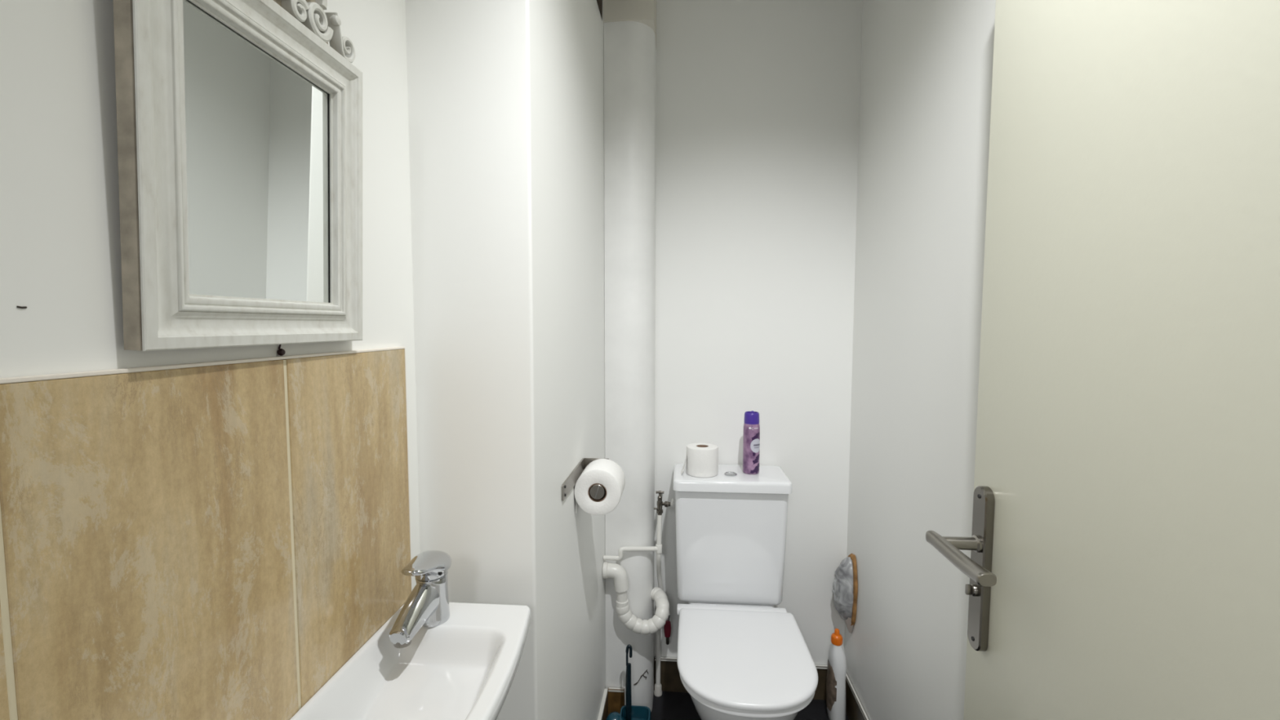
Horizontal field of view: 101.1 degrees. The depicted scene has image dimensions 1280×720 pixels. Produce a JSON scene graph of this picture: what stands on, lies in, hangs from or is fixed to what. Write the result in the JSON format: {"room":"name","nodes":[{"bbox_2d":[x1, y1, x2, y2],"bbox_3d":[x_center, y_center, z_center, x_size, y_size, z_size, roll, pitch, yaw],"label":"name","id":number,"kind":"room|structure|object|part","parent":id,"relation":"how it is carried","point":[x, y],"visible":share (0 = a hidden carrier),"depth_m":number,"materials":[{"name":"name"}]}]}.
{"room":"bathroom","nodes":[
{"label":"bathroom","id":0,"kind":"room"},
{"bbox_2d":[0,0,605,719],"bbox_3d":[-0.365,-0.006,0.832,0.386,2.500,2.300,0,4,4],"label":"wall","id":1,"kind":"structure","parent":0,"point":[483,120],"depth_m":0.88,"materials":[{"name":"white paint"}]},
{"bbox_2d":[16,306,26,308],"bbox_3d":[-0.423,-0.036,0.361,0.002,0.002,0.005,0,4,4],"label":"scuff","id":2,"kind":"object","parent":1,"relation":"attached to","point":[20,307],"visible":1,"depth_m":0.36,"materials":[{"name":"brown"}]},
{"bbox_2d":[0,346,412,719],"bbox_3d":[-0.421,0.244,0.358,0.008,0.464,1.017,0,4,4],"label":"tile backsplash","id":3,"kind":"structure","parent":1,"relation":"attached to","point":[217,540],"depth_m":0.48,"materials":[{"name":"tile"}]},
{"bbox_3d":[-0.421,0.244,0.358,0.008,0.464,1.017,0,4,4],"label":"edge trim","id":4,"kind":"part","parent":3,"relation":"part of","materials":[{"name":"white tile"}]},
{"bbox_2d":[112,0,362,351],"bbox_3d":[-0.387,-0.242,0.552,0.034,0.451,0.294,0,4,4],"label":"framed mirror","id":5,"kind":"object","parent":1,"relation":"attached to","point":[239,123],"visible":1,"depth_m":0.52,"materials":[{"name":"white wood"}]},
{"bbox_3d":[-0.391,-0.192,0.556,0.015,0.351,0.294,2,4,4],"label":"backing frame","id":6,"kind":"part","parent":5,"relation":"part of","materials":[{"name":"beige wood"}]},
{"bbox_2d":[182,0,329,302],"bbox_3d":[-0.396,-0.193,0.556,0.004,0.263,0.206,2,4,4],"label":"mirror glass","id":7,"kind":"object","parent":5,"relation":"attached to","point":[257,130],"depth_m":0.54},
{"bbox_3d":[-0.386,-0.418,0.541,0.004,0.099,0.208,2,4,4],"label":"crest plate","id":8,"kind":"part","parent":5,"relation":"part of","materials":[{"name":"white wood"}]},
{"bbox_2d":[277,344,284,355],"bbox_3d":[-0.404,-0.012,0.592,0.007,0.015,0.008,0,4,4],"label":"screw","id":9,"kind":"object","parent":1,"relation":"attached to","point":[281,352],"visible":0.93,"depth_m":0.59,"materials":[{"name":"black metal"}]},
{"bbox_2d":[289,601,530,719],"bbox_3d":[-0.281,0.538,0.689,0.224,0.266,0.467,0,4,4],"label":"basin","id":10,"kind":"object","parent":1,"relation":"attached to","point":[464,667],"visible":0.93,"depth_m":0.73,"materials":[{"name":"white ceramic"}]},
{"bbox_2d":[389,550,452,648],"bbox_3d":[-0.316,0.341,0.771,0.058,0.117,0.108,0,4,4],"label":"tap","id":11,"kind":"object","parent":10,"relation":"on","point":[427,605],"visible":1,"depth_m":0.76,"materials":[{"name":"silver metal"}]},
{"bbox_3d":[-0.322,0.356,0.764,0.040,0.073,0.092,1,4,9],"label":"spout","id":12,"kind":"part","parent":11,"relation":"part of","materials":[{"name":"silver metal"}]},
{"bbox_3d":[-0.316,0.304,0.770,0.058,0.043,0.102,0,4,4],"label":"lever","id":13,"kind":"part","parent":11,"relation":"part of","materials":[{"name":"silver metal"}]},
{"bbox_2d":[561,457,608,501],"bbox_3d":[-0.117,0.285,1.203,0.073,0.066,0.228,0,4,4],"label":"toilet roll holder","id":14,"kind":"object","parent":1,"relation":"attached to","point":[597,491],"visible":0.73,"depth_m":1.20,"materials":[{"name":"silver metal"}]},
{"bbox_3d":[-0.151,0.269,1.204,0.004,0.034,0.228,0,4,5],"label":"wall plate","id":15,"kind":"part","parent":14,"relation":"part of","materials":[{"name":"silver metal"}]},
{"bbox_3d":[-0.109,0.262,1.314,0.063,0.034,0.004,0,4,4],"label":"arm","id":16,"kind":"part","parent":14,"relation":"part of","materials":[{"name":"silver metal"}]},
{"bbox_2d":[573,458,625,515],"bbox_3d":[-0.094,0.301,1.256,0.109,0.109,0.102,0,4,4],"label":"toilet roll","id":17,"kind":"object","parent":14,"relation":"hanging from","point":[606,473],"visible":0.94,"depth_m":1.21,"materials":[{"name":"white paper"}]},
{"bbox_2d":[596,0,602,20],"bbox_3d":[-0.104,-1.148,1.444,0.035,0.303,0.211,0,4,4],"label":"trim","id":18,"kind":"structure","parent":1,"relation":"attached to","point":[599,2],"depth_m":1.49,"materials":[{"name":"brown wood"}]},
{"bbox_2d":[597,688,608,719],"bbox_3d":[-0.141,1.151,1.354,0.010,0.122,0.720,0,4,5],"label":"baseboard","id":19,"kind":"structure","parent":1,"relation":"attached to","point":[602,715],"depth_m":1.65,"materials":[{"name":"wood"}]},
{"bbox_2d":[608,687,624,715],"bbox_3d":[-0.077,1.127,1.714,0.054,0.122,0.011,0,4,4],"label":"baseboard","id":20,"kind":"structure","parent":1,"relation":"attached to","point":[615,695],"depth_m":1.71,"materials":[{"name":"wood"}]},
{"bbox_2d":[603,0,656,45],"bbox_3d":[-0.027,-1.165,1.646,0.151,0.295,0.174,0,4,4],"label":"pipe","id":21,"kind":"object","parent":1,"relation":"attached to","point":[644,11],"depth_m":1.57,"materials":[{"name":"beige paint"}]},
{"bbox_2d":[602,561,669,635],"bbox_3d":[-0.008,0.750,1.672,0.224,0.228,0.120,-2,4,-23],"label":"pipe","id":22,"kind":"object","parent":1,"relation":"attached to","point":[615,571],"visible":1,"depth_m":1.65,"materials":[{"name":"white plastic"}]},
{"bbox_2d":[650,691,848,719],"bbox_3d":[0.123,1.269,0.879,1.370,0.050,2.300,0,4,4],"label":"floor","id":23,"kind":"structure","parent":0,"point":[671,705],"depth_m":1.78,"materials":[{"name":"black tile"}]},
{"bbox_2d":[605,705,651,719],"bbox_3d":[-0.036,1.141,1.631,0.147,0.106,0.087,0,4,4],"label":"brush holder","id":24,"kind":"object","parent":23,"relation":"on","point":[638,713],"visible":0.97,"depth_m":1.66,"materials":[{"name":"blue plastic"}]},
{"bbox_2d":[625,644,632,719],"bbox_3d":[-0.034,1.029,1.631,0.062,0.305,0.062,0,4,4],"label":"toilet brush","id":25,"kind":"object","parent":24,"relation":"in","point":[628,680],"visible":1,"depth_m":1.63,"materials":[{"name":"black plastic"}]},
{"bbox_3d":[-0.036,1.041,1.633,0.019,0.205,0.012,0,4,4],"label":"handle","id":26,"kind":"part","parent":25,"relation":"part of","materials":[{"name":"black plastic"}]},
{"bbox_2d":[619,705,651,719],"bbox_3d":[-0.015,1.144,1.631,0.106,0.100,0.086,0,4,4],"label":"cup","id":27,"kind":"object","parent":24,"relation":"on","point":[638,713],"depth_m":1.66,"materials":[{"name":"blue plastic"}]},
{"bbox_2d":[604,21,656,715],"bbox_3d":[-0.029,0.082,1.731,0.151,2.205,0.171,0,4,4],"label":"pipe","id":28,"kind":"object","parent":23,"relation":"on","point":[629,46],"visible":0.94,"depth_m":1.65,"materials":[{"name":"paint"}]},
{"bbox_2d":[653,629,662,696],"bbox_3d":[0.064,1.008,1.847,0.029,0.339,0.029,0,4,4],"label":"riser pipe","id":29,"kind":"object","parent":23,"relation":"on","point":[658,686],"visible":0.8,"depth_m":1.84,"materials":[{"name":"white plastic"}]},
{"bbox_2d":[673,463,817,719],"bbox_3d":[0.279,0.785,1.520,0.373,0.831,0.623,0,4,4],"label":"toilet","id":30,"kind":"object","parent":23,"relation":"on","point":[740,656],"visible":1,"depth_m":1.60,"materials":[{"name":"white ceramic"}]},
{"bbox_2d":[680,442,718,477],"bbox_3d":[0.191,0.318,1.683,0.117,0.090,0.101,0,4,4],"label":"toilet roll","id":31,"kind":"object","parent":30,"relation":"on","point":[701,458],"visible":1,"depth_m":1.64,"materials":[{"name":"white paper"}]},
{"bbox_3d":[0.289,0.380,1.700,0.361,0.035,0.209,0,4,4],"label":"cistern lid","id":32,"kind":"part","parent":30,"relation":"part of","materials":[{"name":"white ceramic"}]},
{"bbox_3d":[0.278,0.806,1.415,0.345,0.017,0.398,0,4,4],"label":"seat","id":33,"kind":"part","parent":30,"relation":"part of","materials":[{"name":"white plastic"}]},
{"bbox_3d":[0.278,0.786,1.413,0.357,0.019,0.410,0,4,4],"label":"lid","id":34,"kind":"part","parent":30,"relation":"part of","materials":[{"name":"white plastic"}]},
{"bbox_2d":[742,410,759,474],"bbox_3d":[0.358,0.262,1.691,0.052,0.200,0.053,0,4,4],"label":"spray can","id":35,"kind":"object","parent":30,"relation":"on","point":[751,432],"visible":1,"depth_m":1.67,"materials":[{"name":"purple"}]},
{"bbox_2d":[752,457,759,464],"bbox_3d":[0.368,0.320,1.672,0.025,0.021,0.003,-2,4,-25],"label":"flower","id":36,"kind":"object","parent":35,"relation":"on","point":[755,460],"depth_m":1.67,"materials":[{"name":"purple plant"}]},
{"bbox_2d":[753,466,759,473],"bbox_3d":[0.370,0.348,1.676,0.029,0.024,0.004,-2,4,-31],"label":"flower","id":37,"kind":"object","parent":35,"relation":"on","point":[756,468],"depth_m":1.67,"materials":[{"name":"purple plastic"}]},
{"bbox_2d":[826,628,846,719],"bbox_3d":[0.645,1.033,1.728,0.056,0.310,0.086,0,4,4],"label":"bottle","id":38,"kind":"object","parent":23,"relation":"on","point":[837,661],"visible":1,"depth_m":1.70,"materials":[{"name":"white plastic"}]},
{"bbox_2d":[653,0,862,665],"bbox_3d":[0.311,-0.074,1.856,0.807,2.500,0.150,0,4,4],"label":"wall","id":39,"kind":"structure","parent":0,"point":[757,101],"depth_m":1.76,"materials":[{"name":"white paint"}]},
{"bbox_2d":[663,613,671,644],"bbox_3d":[0.096,0.928,1.825,0.024,0.116,0.073,0,4,4],"label":"stopcock","id":40,"kind":"object","parent":39,"relation":"attached to","point":[667,628],"visible":0.85,"depth_m":1.79,"materials":[{"name":"red metal"}]},
{"bbox_2d":[603,514,669,615],"bbox_3d":[0.007,0.691,1.709,0.259,0.388,0.083,-3,5,-36],"label":"pipe","id":41,"kind":"object","parent":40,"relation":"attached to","point":[658,548],"visible":0.77,"depth_m":1.69,"materials":[{"name":"white plastic"}]},
{"bbox_2d":[653,490,674,515],"bbox_3d":[0.082,0.456,1.757,0.066,0.081,0.149,0,4,4],"label":"valve","id":42,"kind":"object","parent":41,"relation":"on","point":[660,503],"visible":1,"depth_m":1.69,"materials":[{"name":"grey metal"}]},
{"bbox_3d":[0.064,0.425,1.692,0.027,0.010,0.009,0,4,4],"label":"handle","id":43,"kind":"part","parent":42,"relation":"part of","materials":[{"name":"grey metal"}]},
{"bbox_3d":[0.094,0.916,1.794,0.024,0.052,0.012,0,4,4],"label":"lever","id":44,"kind":"part","parent":40,"relation":"part of","materials":[{"name":"red"}]},
{"bbox_2d":[653,656,827,700],"bbox_3d":[0.373,1.119,1.849,0.648,0.122,0.012,0,4,4],"label":"baseboard","id":45,"kind":"structure","parent":39,"relation":"attached to","point":[670,680],"depth_m":1.86,"materials":[{"name":"tile"}]},
{"bbox_2d":[844,0,995,719],"bbox_3d":[0.720,0.001,0.749,0.177,2.500,2.300,0,4,4],"label":"wall","id":46,"kind":"structure","parent":0,"point":[926,68],"depth_m":1.28,"materials":[{"name":"white paint"}]},
{"bbox_2d":[831,553,857,633],"bbox_3d":[0.670,0.768,1.741,0.060,0.271,0.106,0,4,4],"label":"wall decoration","id":47,"kind":"object","parent":46,"relation":"attached to","point":[845,584],"depth_m":1.71,"materials":[{"name":"grey fabric"}]},
{"bbox_2d":[845,672,869,719],"bbox_3d":[0.668,1.149,1.403,0.010,0.122,0.841,0,4,4],"label":"baseboard","id":48,"kind":"structure","parent":46,"relation":"attached to","point":[855,710],"depth_m":1.70,"materials":[{"name":"wood"}]},
{"bbox_2d":[925,0,1279,719],"bbox_3d":[0.469,0.249,0.422,0.121,2.032,0.818,0,4,4],"label":"door","id":49,"kind":"structure","parent":46,"relation":"in","point":[1123,563],"depth_m":0.54,"materials":[{"name":"beige paint"}]},
{"bbox_3d":[0.447,0.277,0.740,0.025,0.024,0.137,0,4,2],"label":"lever","id":50,"kind":"part","parent":49,"relation":"part of","materials":[{"name":"silver metal"}]},
{"bbox_3d":[0.497,0.347,0.797,0.008,0.016,0.005,0,4,4],"label":"turn knob","id":51,"kind":"part","parent":49,"relation":"part of","materials":[{"name":"silver metal"}]},
{"bbox_3d":[0.513,0.315,0.794,0.012,0.252,0.035,0,4,4],"label":"handle plate","id":52,"kind":"part","parent":49,"relation":"part of","materials":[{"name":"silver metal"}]}
]}

